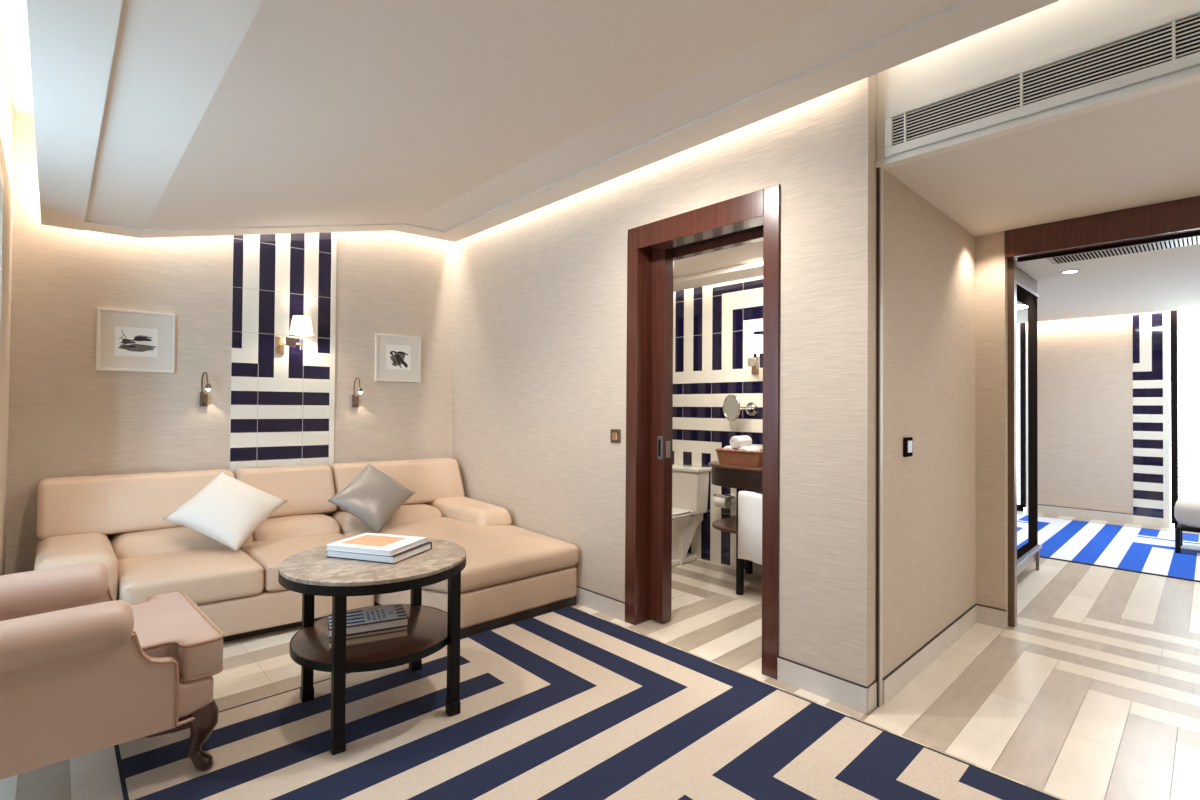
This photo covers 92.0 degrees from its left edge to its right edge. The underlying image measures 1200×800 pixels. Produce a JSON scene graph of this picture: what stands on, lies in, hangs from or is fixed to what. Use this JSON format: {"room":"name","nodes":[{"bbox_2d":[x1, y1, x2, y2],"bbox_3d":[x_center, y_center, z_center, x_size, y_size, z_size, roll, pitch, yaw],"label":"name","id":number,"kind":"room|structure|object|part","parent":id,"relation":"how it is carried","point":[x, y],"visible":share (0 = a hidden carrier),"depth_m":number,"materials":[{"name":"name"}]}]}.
{"room":"hotel room","nodes":[
{"label":"hotel room","id":0,"kind":"room"},
{"bbox_2d":[0,1,14,574],"bbox_3d":[-1.066,-0.215,0.232,0.863,3.000,8.200,1,-1,-43],"label":"wall","id":1,"kind":"structure","parent":0,"point":[7,110],"depth_m":2.97,"materials":[{"name":"paper"}]},
{"bbox_2d":[0,164,2,189],"bbox_3d":[-0.699,-1.047,-0.139,0.863,0.060,7.150,1,-1,-43],"label":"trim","id":2,"kind":"structure","parent":1,"relation":"attached to","point":[1,173],"depth_m":2.66,"materials":[{"name":"white paint"}]},
{"bbox_2d":[0,0,33,113],"bbox_3d":[-0.054,-1.745,1.265,3.710,0.100,8.300,1,-1,-43],"label":"ceiling slab","id":3,"kind":"structure","parent":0,"point":[14,12],"depth_m":2.82,"materials":[{"name":"white paint"}]},
{"bbox_2d":[5,110,454,574],"bbox_3d":[-2.337,-0.174,4.289,3.300,3.000,0.120,1,-1,-38],"label":"wall","id":4,"kind":"structure","parent":0,"point":[67,417],"depth_m":3.80,"materials":[{"name":"paint"}]},
{"bbox_2d":[96,307,174,372],"bbox_3d":[-2.963,-0.375,3.703,0.391,0.390,0.026,1,-1,-38],"label":"framed print","id":5,"kind":"object","parent":4,"relation":"attached to","point":[126,340],"visible":1,"depth_m":3.69,"materials":[{"name":"beige"}]},
{"bbox_2d":[199,372,210,405],"bbox_3d":[-2.659,-0.073,3.901,0.099,0.233,0.049,0,-1,42],"label":"reading lamp","id":6,"kind":"object","parent":4,"relation":"attached to","point":[203,401],"visible":1,"depth_m":3.90,"materials":[{"name":"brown metal"}]},
{"bbox_2d":[229,232,336,514],"bbox_3d":[-2.303,-0.265,4.239,0.674,2.780,0.022,1,-1,-38],"label":"wall panel","id":7,"kind":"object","parent":4,"relation":"attached to","point":[282,406],"depth_m":4.22,"materials":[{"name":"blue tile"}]},
{"bbox_2d":[275,315,312,354],"bbox_3d":[-2.210,-0.467,4.174,0.263,0.275,0.158,1,-1,-15],"label":"wall lamp","id":8,"kind":"object","parent":4,"relation":"attached to","point":[301,325],"visible":1,"depth_m":4.16,"materials":[{"name":"white fabric"}]},
{"bbox_3d":[-2.325,-0.395,4.205,0.060,0.130,0.018,1,-1,-38],"label":"plate","id":9,"kind":"part","parent":8,"relation":"part of","materials":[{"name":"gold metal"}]},
{"bbox_3d":[-2.159,-0.539,4.189,0.158,0.130,0.158,1,-1,-38],"label":"lamp shade","id":10,"kind":"part","parent":8,"relation":"part of","materials":[{"name":"white fabric"}]},
{"bbox_2d":[352,378,362,406],"bbox_3d":[-1.888,-0.059,4.506,0.099,0.233,0.049,0,-1,42],"label":"reading lamp","id":11,"kind":"object","parent":4,"relation":"attached to","point":[355,398],"visible":1,"depth_m":4.51,"materials":[{"name":"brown metal"}]},
{"bbox_2d":[374,333,420,382],"bbox_3d":[-1.648,-0.340,4.736,0.371,0.383,0.026,1,-1,-38],"label":"framed print","id":12,"kind":"object","parent":4,"relation":"attached to","point":[397,357],"visible":1,"depth_m":4.73,"materials":[{"name":"beige"}]},
{"bbox_2d":[26,0,1059,241],"bbox_3d":[0.384,-1.234,1.367,2.531,0.443,7.850,1,-1,-43],"label":"ceiling","id":13,"kind":"structure","parent":0,"point":[447,120],"depth_m":2.25,"materials":[{"name":"beige paint"}]},
{"bbox_2d":[0,513,1199,799],"bbox_3d":[2.066,1.397,3.319,10.800,0.100,8.400,1,-1,-43],"label":"floor","id":14,"kind":"structure","parent":0,"point":[1093,693],"depth_m":2.74,"materials":[{"name":"beige wood"}]},
{"bbox_2d":[0,562,223,779],"bbox_3d":[-1.995,0.826,1.922,0.805,0.946,1.137,0,-1,44],"label":"armchair","id":15,"kind":"object","parent":14,"relation":"on","point":[84,670],"visible":1,"depth_m":1.86,"materials":[{"name":"beige leather"}]},
{"bbox_3d":[-2.226,0.931,2.157,0.084,0.350,0.820,0,-1,44],"label":"arm","id":16,"kind":"part","parent":15,"relation":"part of","materials":[{"name":"beige leather"}]},
{"bbox_3d":[-1.752,0.928,1.697,0.084,0.350,0.820,0,-1,44],"label":"arm","id":17,"kind":"part","parent":15,"relation":"part of","materials":[{"name":"beige leather"}]},
{"bbox_2d":[131,592,222,678],"bbox_3d":[-1.869,0.906,2.051,0.736,0.137,0.765,0,-1,44],"label":"seat cushion","id":18,"kind":"object","parent":15,"relation":"on","point":[177,640],"depth_m":2.05,"materials":[{"name":"beige leather"}]},
{"bbox_3d":[-1.942,1.028,1.974,0.732,0.125,0.915,0,-1,44],"label":"seat frame","id":19,"kind":"part","parent":15,"relation":"part of","materials":[{"name":"beige leather"}]},
{"bbox_3d":[-1.402,1.180,2.040,0.096,0.230,0.096,0,-1,44],"label":"leg","id":20,"kind":"part","parent":15,"relation":"part of","materials":[{"name":"brown wood"}]},
{"bbox_2d":[34,458,578,641],"bbox_3d":[-1.708,0.897,3.582,2.574,0.850,1.892,1,-1,-43],"label":"sofa","id":21,"kind":"object","parent":14,"relation":"on","point":[511,574],"visible":0.73,"depth_m":3.46,"materials":[{"name":"beige"}]},
{"bbox_3d":[-2.823,0.910,3.114,0.311,0.295,0.895,1,-1,-43],"label":"arm","id":22,"kind":"part","parent":21,"relation":"part of","materials":[{"name":"beige leather"}]},
{"bbox_2d":[110,526,252,559],"bbox_3d":[-2.588,0.872,3.595,0.680,0.168,0.502,1,-1,-43],"label":"cushion","id":23,"kind":"object","parent":21,"relation":"on","point":[149,541],"depth_m":3.41,"materials":[{"name":"beige leather"}]},
{"bbox_2d":[117,546,263,604],"bbox_3d":[-2.319,0.972,3.247,0.600,0.179,0.783,1,-1,-43],"label":"seat cushion","id":24,"kind":"object","parent":21,"relation":"on","point":[209,575],"depth_m":3.08,"materials":[{"name":"beige leather"}]},
{"bbox_2d":[163,471,287,551],"bbox_3d":[-2.257,0.664,3.520,0.543,0.433,0.349,1,-1,-5],"label":"throw cushion","id":25,"kind":"object","parent":21,"relation":"on","point":[227,510],"visible":1,"depth_m":3.44,"materials":[{"name":"beige fabric"}]},
{"bbox_2d":[242,533,348,591],"bbox_3d":[-1.843,0.980,3.622,0.596,0.179,0.783,1,-1,-43],"label":"seat cushion","id":26,"kind":"object","parent":21,"relation":"on","point":[269,551],"depth_m":3.52,"materials":[{"name":"beige leather"}]},
{"bbox_2d":[252,513,339,540],"bbox_3d":[-2.112,0.880,3.970,0.512,0.168,0.486,1,-1,-43],"label":"cushion","id":27,"kind":"object","parent":21,"relation":"on","point":[283,526],"depth_m":3.85,"materials":[{"name":"beige leather"}]},
{"bbox_2d":[327,463,415,532],"bbox_3d":[-1.591,0.678,4.072,0.316,0.435,0.528,0,-1,18],"label":"throw cushion","id":28,"kind":"object","parent":21,"relation":"on","point":[373,496],"visible":1,"depth_m":3.98,"materials":[{"name":"grey fabric"}]},
{"bbox_2d":[327,503,442,533],"bbox_3d":[-1.613,0.889,4.361,0.730,0.168,0.506,1,-1,-43],"label":"cushion","id":29,"kind":"object","parent":21,"relation":"on","point":[348,523],"depth_m":4.24,"materials":[{"name":"beige leather"}]},
{"bbox_2d":[340,516,578,592],"bbox_3d":[-1.101,0.982,4.041,1.060,0.196,1.726,1,-1,-43],"label":"cushion","id":30,"kind":"object","parent":21,"relation":"on","point":[500,554],"depth_m":3.68,"materials":[{"name":"beige leather"}]},
{"bbox_3d":[-1.047,0.861,4.512,0.299,0.154,0.895,1,-1,-43],"label":"arm","id":31,"kind":"part","parent":21,"relation":"part of","materials":[{"name":"beige leather"}]},
{"bbox_2d":[114,606,1060,799],"bbox_3d":[0.031,1.309,1.847,2.247,0.008,3.053,1,-1,-43],"label":"area rug","id":32,"kind":"object","parent":14,"relation":"on","point":[566,703],"visible":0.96,"depth_m":2.22,"materials":[{"name":"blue carpet"}]},
{"bbox_2d":[278,538,465,754],"bbox_3d":[-0.956,0.987,2.478,0.742,0.636,0.742,1,-1,-38],"label":"side table","id":33,"kind":"object","parent":32,"relation":"on","point":[309,572],"visible":0.85,"depth_m":2.29,"materials":[{"name":"grey stone"}]},
{"bbox_3d":[-1.274,1.007,2.526,0.042,0.592,0.042,1,-1,-38],"label":"leg","id":34,"kind":"part","parent":33,"relation":"part of","materials":[{"name":"black wood"}]},
{"bbox_3d":[-0.971,1.005,2.151,0.042,0.592,0.042,1,-1,-38],"label":"leg","id":35,"kind":"part","parent":33,"relation":"part of","materials":[{"name":"black wood"}]},
{"bbox_2d":[327,626,407,648],"bbox_3d":[-0.977,0.971,2.433,0.300,0.024,0.190,1,-1,-27],"label":"book","id":36,"kind":"object","parent":33,"relation":"on","point":[361,640],"visible":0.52,"depth_m":2.36,"materials":[{"name":"beige paper"}]},
{"bbox_2d":[329,626,407,642],"bbox_3d":[-0.975,0.950,2.431,0.298,0.017,0.185,1,-1,-27],"label":"book","id":37,"kind":"object","parent":36,"relation":"on","point":[404,628],"visible":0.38,"depth_m":2.36,"materials":[{"name":"grey paper"}]},
{"bbox_2d":[328,605,407,637],"bbox_3d":[-0.974,0.924,2.429,0.300,0.034,0.180,1,-1,-27],"label":"book","id":38,"kind":"object","parent":37,"relation":"on","point":[369,620],"visible":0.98,"depth_m":2.40,"materials":[{"name":"grey paper"}]},
{"bbox_2d":[291,605,446,662],"bbox_3d":[-0.956,0.998,2.478,0.644,0.029,0.644,1,-1,-38],"label":"shelf","id":39,"kind":"object","parent":33,"relation":"attached to","point":[427,626],"depth_m":2.34,"materials":[{"name":"brown wood"}]},
{"bbox_2d":[327,541,431,563],"bbox_3d":[-0.956,0.652,2.528,0.338,0.033,0.269,0,-1,18],"label":"book","id":40,"kind":"object","parent":33,"relation":"on","point":[427,546],"visible":0.57,"depth_m":2.42,"materials":[{"name":"grey paper"}]},
{"bbox_2d":[326,532,426,555],"bbox_3d":[-0.965,0.624,2.518,0.318,0.023,0.257,0,-1,17],"label":"book","id":41,"kind":"object","parent":40,"relation":"on","point":[365,543],"visible":1,"depth_m":2.47,"materials":[{"name":"white paper"}]},
{"bbox_3d":[-0.985,0.613,2.526,0.210,0.001,0.170,0,-1,17],"label":"orange panel","id":42,"kind":"part","parent":41,"relation":"part of","materials":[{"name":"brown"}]},
{"bbox_3d":[-0.897,1.014,2.823,0.042,0.592,0.042,1,-1,-38],"label":"leg","id":43,"kind":"part","parent":33,"relation":"part of","materials":[{"name":"black wood"}]},
{"bbox_3d":[-0.612,1.011,2.422,0.042,0.592,0.042,1,-1,-38],"label":"leg","id":44,"kind":"part","parent":33,"relation":"part of","materials":[{"name":"black wood"}]},
{"bbox_2d":[672,463,710,566],"bbox_3d":[0.559,0.959,4.827,0.629,0.792,0.444,1,-1,-43],"label":"toilet","id":45,"kind":"object","parent":14,"relation":"on","point":[690,483],"visible":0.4,"depth_m":4.82,"materials":[{"name":"white ceramic"}]},
{"bbox_3d":[0.498,0.941,4.770,0.461,0.022,0.370,1,-1,-43],"label":"seat","id":46,"kind":"part","parent":45,"relation":"part of","materials":[{"name":"white ceramic"}]},
{"bbox_3d":[0.499,0.913,4.772,0.461,0.028,0.366,1,-1,-43],"label":"seat lid","id":47,"kind":"part","parent":45,"relation":"part of","materials":[{"name":"white ceramic"}]},
{"bbox_3d":[0.720,0.780,4.981,0.184,0.355,0.417,1,-1,-43],"label":"tank","id":48,"kind":"part","parent":45,"relation":"part of","materials":[{"name":"white ceramic"}]},
{"bbox_3d":[0.718,0.584,4.980,0.198,0.037,0.444,1,-1,-43],"label":"tank lid","id":49,"kind":"part","parent":45,"relation":"part of","materials":[{"name":"white ceramic"}]},
{"bbox_2d":[708,461,761,594],"bbox_3d":[1.396,0.907,3.941,0.630,0.885,1.420,1,-1,-43],"label":"vanity","id":50,"kind":"object","parent":14,"relation":"on","point":[740,477],"visible":0.15,"depth_m":4.02,"materials":[{"name":"brown wood"}]},
{"bbox_2d":[712,516,737,533],"bbox_3d":[1.403,0.918,3.946,0.593,0.025,1.363,1,-1,-43],"label":"shelf","id":51,"kind":"object","parent":50,"relation":"attached to","point":[728,524],"depth_m":4.20,"materials":[{"name":"brown wood"}]},
{"bbox_2d":[708,461,761,471],"bbox_3d":[1.404,0.475,3.950,0.618,0.020,1.420,1,-1,-43],"label":"countertop","id":52,"kind":"structure","parent":50,"relation":"on","point":[716,464],"depth_m":4.04,"materials":[{"name":"brown wood"}]},
{"bbox_2d":[715,448,762,465],"bbox_3d":[1.052,0.411,4.209,0.222,0.108,0.395,1,-1,-43],"label":"basket","id":53,"kind":"object","parent":52,"relation":"on","point":[726,456],"visible":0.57,"depth_m":4.13,"materials":[{"name":"wicker"}]},
{"bbox_2d":[723,446,738,449],"bbox_3d":[0.985,0.383,4.271,0.174,0.096,0.096,1,-1,-43],"label":"rolled towel","id":54,"kind":"object","parent":53,"relation":"in","point":[725,447],"visible":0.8,"depth_m":4.21,"materials":[{"name":"white fabric"}]},
{"bbox_2d":[730,435,751,447],"bbox_3d":[1.028,0.305,4.226,0.174,0.088,0.088,1,-1,-43],"label":"rolled towel","id":55,"kind":"object","parent":54,"relation":"on","point":[735,441],"visible":0.98,"depth_m":4.18,"materials":[{"name":"white fabric"}]},
{"bbox_2d":[739,446,759,451],"bbox_3d":[1.074,0.382,4.176,0.174,0.096,0.096,1,-1,-43],"label":"rolled towel","id":56,"kind":"object","parent":53,"relation":"in","point":[748,448],"visible":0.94,"depth_m":4.14,"materials":[{"name":"white fabric"}]},
{"bbox_3d":[0.973,0.978,4.019,0.040,0.740,0.040,1,-1,-43],"label":"leg","id":57,"kind":"part","parent":50,"relation":"part of","materials":[{"name":"black wood"}]},
{"bbox_3d":[1.170,0.986,4.538,0.040,0.740,0.040,1,-1,-43],"label":"leg","id":58,"kind":"part","parent":50,"relation":"part of","materials":[{"name":"black wood"}]},
{"bbox_2d":[738,491,761,564],"bbox_3d":[1.078,0.851,3.830,0.044,0.470,0.367,1,-1,-43],"label":"hand towel","id":59,"kind":"object","parent":50,"relation":"hanging from","point":[749,503],"visible":0.47,"depth_m":3.88,"materials":[{"name":"white fabric"}]},
{"bbox_2d":[1038,516,1199,581],"bbox_3d":[5.356,1.392,5.257,2.395,0.008,3.500,1,-1,-43],"label":"bedroom rug","id":60,"kind":"object","parent":14,"relation":"on","point":[1126,548],"visible":0.56,"depth_m":5.42,"materials":[{"name":"blue carpet"}]},
{"bbox_2d":[1174,495,1199,552],"bbox_3d":[5.767,1.138,5.027,0.500,0.500,1.100,1,-1,-43],"label":"bench","id":61,"kind":"object","parent":60,"relation":"on","point":[1187,507],"visible":1,"depth_m":5.22,"materials":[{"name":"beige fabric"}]},
{"bbox_3d":[5.246,1.279,5.256,0.036,0.215,0.036,1,-1,-43],"label":"leg","id":62,"kind":"part","parent":61,"relation":"part of","materials":[{"name":"black metal"}]},
{"bbox_3d":[5.768,1.025,5.029,0.500,0.275,1.100,1,-1,-43],"label":"seat","id":63,"kind":"part","parent":61,"relation":"part of","materials":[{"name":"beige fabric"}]},
{"bbox_3d":[5.767,1.168,5.027,0.480,0.030,1.060,1,-1,-43],"label":"frame","id":64,"kind":"part","parent":61,"relation":"part of","materials":[{"name":"black metal"}]},
{"bbox_2d":[452,74,876,685],"bbox_3d":[0.005,-0.161,3.881,0.268,3.000,3.605,1,-1,-43],"label":"wall","id":65,"kind":"structure","parent":0,"point":[540,295],"depth_m":3.14,"materials":[{"name":"paper"}]},
{"bbox_2d":[610,429,620,442],"bbox_3d":[0.094,0.222,3.575,0.013,0.084,0.084,1,-1,-43],"label":"light switch","id":66,"kind":"object","parent":65,"relation":"attached to","point":[615,434],"visible":1,"depth_m":3.56,"materials":[{"name":"brown metal"}]},
{"bbox_2d":[625,184,779,679],"bbox_3d":[0.319,0.152,3.538,0.285,2.369,1.852,1,-1,-43],"label":"door frame","id":67,"kind":"structure","parent":65,"relation":"in","point":[653,248],"depth_m":3.45,"materials":[{"name":"brown wood"}]},
{"bbox_3d":[0.236,0.151,3.519,0.140,2.369,0.084,1,-1,-43],"label":"casing","id":68,"kind":"part","parent":67,"relation":"part of","materials":[{"name":"brown wood"}]},
{"bbox_3d":[0.359,0.286,3.475,0.006,0.140,0.038,1,-1,-43],"label":"pull plate","id":69,"kind":"part","parent":67,"relation":"part of","materials":[{"name":"silver metal"}]},
{"bbox_3d":[0.057,0.212,3.857,0.080,2.237,1.028,1,-1,-43],"label":"sliding panel","id":70,"kind":"part","parent":67,"relation":"part of","materials":[{"name":"brown wood"}]},
{"bbox_3d":[0.409,0.297,3.482,0.040,0.100,0.005,1,-1,-43],"label":"edge pull","id":71,"kind":"part","parent":67,"relation":"part of","materials":[{"name":"silver metal"}]},
{"bbox_3d":[0.559,-0.969,3.192,0.128,0.133,0.843,1,-1,-43],"label":"casing","id":72,"kind":"part","parent":67,"relation":"part of","materials":[{"name":"brown wood"}]},
{"bbox_3d":[0.924,0.149,2.893,0.280,2.369,0.084,1,-1,-43],"label":"casing","id":73,"kind":"part","parent":67,"relation":"part of","materials":[{"name":"brown wood"}]},
{"bbox_2d":[576,586,876,713],"bbox_3d":[-0.049,1.281,3.770,0.098,0.111,3.541,1,-1,-43],"label":"baseboard","id":74,"kind":"structure","parent":65,"relation":"attached to","point":[856,696],"depth_m":2.63,"materials":[{"name":"wood"}]},
{"bbox_2d":[876,168,879,705],"bbox_3d":[1.215,0.151,2.533,0.005,2.360,0.010,1,-1,-43],"label":"trim","id":75,"kind":"structure","parent":65,"relation":"attached to","point":[878,169],"depth_m":2.53,"materials":[{"name":"brown wood"}]},
{"bbox_2d":[875,0,1199,169],"bbox_3d":[2.675,-1.353,1.030,0.054,0.648,4.214,1,-1,-43],"label":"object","id":76,"kind":"structure","parent":65,"relation":"attached to","point":[1060,26],"depth_m":2.18,"materials":[{"name":"white paint"}]},
{"bbox_2d":[885,5,1199,156],"bbox_3d":[2.021,-1.153,1.691,0.016,0.188,2.275,1,-1,-43],"label":"air vent","id":77,"kind":"object","parent":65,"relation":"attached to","point":[1163,46],"visible":1,"depth_m":2.09,"materials":[{"name":"beige metal"}]},
{"bbox_2d":[673,241,762,291],"bbox_3d":[0.567,-1.128,4.420,1.260,0.345,3.360,1,-1,-43],"label":"ceiling","id":78,"kind":"structure","parent":0,"point":[745,261],"depth_m":4.29,"materials":[{"name":"beige paint"}]},
{"bbox_2d":[883,170,1007,677],"bbox_3d":[1.802,0.117,3.068,1.525,2.450,0.292,1,-1,-43],"label":"wall","id":79,"kind":"structure","parent":0,"point":[945,306],"depth_m":3.08,"materials":[{"name":"paint"}]},
{"bbox_2d":[879,168,882,706],"bbox_3d":[1.229,0.151,2.543,0.028,2.360,0.015,1,-1,-43],"label":"trim","id":80,"kind":"structure","parent":79,"relation":"attached to","point":[881,169],"depth_m":2.54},
{"bbox_2d":[903,437,912,456],"bbox_3d":[1.459,0.222,2.740,0.090,0.090,0.017,1,-1,-43],"label":"light switch","id":81,"kind":"object","parent":79,"relation":"attached to","point":[908,441],"visible":1,"depth_m":2.72,"materials":[{"name":"black"}]},
{"bbox_2d":[883,604,1006,704],"bbox_3d":[1.817,1.286,2.975,1.453,0.111,0.162,1,-1,-43],"label":"baseboard","id":82,"kind":"structure","parent":79,"relation":"attached to","point":[903,674],"depth_m":3.02,"materials":[{"name":"wood"}]},
{"bbox_2d":[1004,196,1199,627],"bbox_3d":[3.803,0.167,2.043,0.160,2.354,3.950,1,-1,-43],"label":"door frame","id":83,"kind":"structure","parent":79,"relation":"in","point":[1176,219],"depth_m":3.27,"materials":[{"name":"brown wood"}]},
{"bbox_2d":[884,81,1199,321],"bbox_3d":[4.449,-1.153,3.863,6.460,0.350,5.900,1,-1,-43],"label":"ceiling","id":84,"kind":"structure","parent":0,"point":[1142,151],"depth_m":2.74,"materials":[{"name":"beige paint"}]},
{"bbox_2d":[1060,269,1079,273],"bbox_3d":[3.564,-0.974,4.391,0.114,0.008,0.114,1,-1,-43],"label":"recessed light","id":85,"kind":"object","parent":84,"relation":"in","point":[1071,270],"visible":1,"depth_m":4.38,"materials":[{"name":"white paint"}]},
{"bbox_2d":[1046,236,1199,263],"bbox_3d":[4.062,-0.984,3.147,0.240,0.012,2.590,1,-1,-43],"label":"ceiling vent","id":86,"kind":"object","parent":84,"relation":"in","point":[1174,243],"visible":1,"depth_m":3.78,"materials":[{"name":"silver metal"}]},
{"bbox_2d":[1037,314,1132,513],"bbox_3d":[6.327,0.070,6.525,0.100,2.700,7.200,1,-1,-43],"label":"wall","id":87,"kind":"structure","parent":0,"point":[1085,365],"depth_m":6.96,"materials":[{"name":"paint"}]},
{"bbox_2d":[1038,504,1132,523],"bbox_3d":[5.522,1.367,7.271,0.014,0.111,2.200,1,-1,-43],"label":"baseboard","id":88,"kind":"structure","parent":87,"relation":"attached to","point":[1043,509],"depth_m":6.94,"materials":[{"name":"stone"}]},
{"bbox_2d":[1133,312,1163,526],"bbox_3d":[6.210,0.119,6.564,0.015,2.600,0.249,1,-1,-43],"label":"trim","id":89,"kind":"structure","parent":87,"relation":"attached to","point":[1147,327],"depth_m":6.56,"materials":[{"name":"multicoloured tile"}]},
{"bbox_2d":[1163,308,1199,528],"bbox_3d":[6.997,0.205,5.750,0.075,2.420,2.015,1,-1,-43],"label":"window","id":90,"kind":"structure","parent":87,"relation":"in","point":[1184,324],"depth_m":6.40,"materials":[{"name":"white glass"}]},
{"bbox_3d":[7.020,0.205,5.730,0.040,2.420,1.955,1,-1,-43],"label":"frame","id":91,"kind":"part","parent":90,"relation":"part of","materials":[{"name":"black"}]},
{"bbox_2d":[1177,308,1199,498],"bbox_3d":[7.043,0.165,5.756,0.003,2.340,1.840,1,-1,-43],"label":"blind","id":92,"kind":"object","parent":90,"relation":"attached to","point":[1188,321],"depth_m":6.36,"materials":[{"name":"white fabric"}]},
{"bbox_3d":[0.538,0.050,4.455,1.300,2.600,3.460,1,-1,-43],"label":"wall","id":93,"kind":"structure","parent":0,"visible":0},
{"bbox_2d":[672,276,762,572],"bbox_3d":[1.011,0.058,4.833,0.006,2.600,3.360,1,-1,-43],"label":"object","id":94,"kind":"structure","parent":93,"relation":"attached to","point":[713,325],"depth_m":4.88,"materials":[{"name":"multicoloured tile"}]},
{"bbox_2d":[713,493,735,508],"bbox_3d":[1.021,0.827,4.715,0.118,0.120,0.180,1,-1,-43],"label":"paper holder","id":95,"kind":"object","parent":93,"relation":"attached to","point":[733,497],"visible":0.65,"depth_m":4.70,"materials":[{"name":"silver metal"}]},
{"bbox_2d":[714,496,731,508],"bbox_3d":[0.999,0.827,4.708,0.100,0.100,0.100,1,-1,-43],"label":"toilet roll","id":96,"kind":"object","parent":95,"relation":"on","point":[722,502],"visible":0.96,"depth_m":4.67,"materials":[{"name":"white paper"}]},
{"bbox_2d":[713,493,734,497],"bbox_3d":[1.006,0.778,4.708,0.084,0.024,0.150,1,-1,-43],"label":"hood","id":97,"kind":"object","parent":95,"relation":"attached to","point":[716,494],"depth_m":4.69,"materials":[{"name":"silver metal"}]},
{"bbox_3d":[1.087,0.832,4.722,0.012,0.110,0.100,1,-1,-43],"label":"wall plate","id":98,"kind":"part","parent":95,"relation":"part of","materials":[{"name":"silver metal"}]},
{"bbox_2d":[723,394,758,420],"bbox_3d":[1.104,0.061,4.609,0.166,0.214,0.256,1,-1,-43],"label":"magnifying mirror","id":99,"kind":"object","parent":93,"relation":"attached to","point":[731,404],"visible":1,"depth_m":4.58,"materials":[{"name":"silver metal"}]},
{"bbox_2d":[724,396,737,418],"bbox_3d":[1.044,0.060,4.596,0.007,0.192,0.176,1,-1,-29],"label":"mirror glass","id":100,"kind":"object","parent":99,"relation":"attached to","point":[730,402],"depth_m":4.59,"materials":[{"name":"white"}]},
{"bbox_2d":[747,335,762,373],"bbox_3d":[1.213,-0.350,4.474,0.204,0.290,0.203,1,-1,-43],"label":"wall lamp","id":101,"kind":"object","parent":93,"relation":"attached to","point":[756,341],"visible":0.86,"depth_m":4.43,"materials":[{"name":"white fabric"}]},
{"bbox_3d":[1.213,-0.430,4.442,0.158,0.130,0.158,1,-1,-43],"label":"lamp shade","id":102,"kind":"part","parent":101,"relation":"part of","materials":[{"name":"white fabric"}]},
{"bbox_3d":[1.231,-0.268,4.589,0.018,0.130,0.060,1,-1,-43],"label":"plate","id":103,"kind":"part","parent":101,"relation":"part of","materials":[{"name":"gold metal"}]},
{"bbox_3d":[3.352,0.042,6.122,4.920,2.700,1.100,1,-1,-43],"label":"wall","id":104,"kind":"structure","parent":0,"visible":0},
{"bbox_2d":[1017,267,1041,575],"bbox_3d":[2.793,0.194,4.394,1.600,2.345,0.645,1,-1,-43],"label":"mirror","id":105,"kind":"object","parent":104,"relation":"attached to","point":[1028,548],"visible":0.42,"depth_m":4.46,"materials":[{"name":"black painted wood"},{"name":"mirror glass"},{"name":"metal"}]},
{"bbox_2d":[1017,301,1027,549],"bbox_3d":[2.877,0.178,4.102,1.180,1.830,0.044,1,-1,-43],"label":"mirror glass","id":106,"kind":"object","parent":105,"relation":"attached to","point":[1022,306],"depth_m":4.36,"materials":[{"name":"white mirror"}]},
{"bbox_3d":[2.794,-0.911,4.412,1.594,0.135,0.628,1,-1,-43],"label":"head panel","id":107,"kind":"part","parent":105,"relation":"part of","materials":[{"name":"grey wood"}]},
{"bbox_3d":[3.548,1.288,4.694,0.024,0.176,0.024,1,-1,-43],"label":"leg","id":108,"kind":"part","parent":105,"relation":"part of","materials":[{"name":"silver metal"}]}
]}

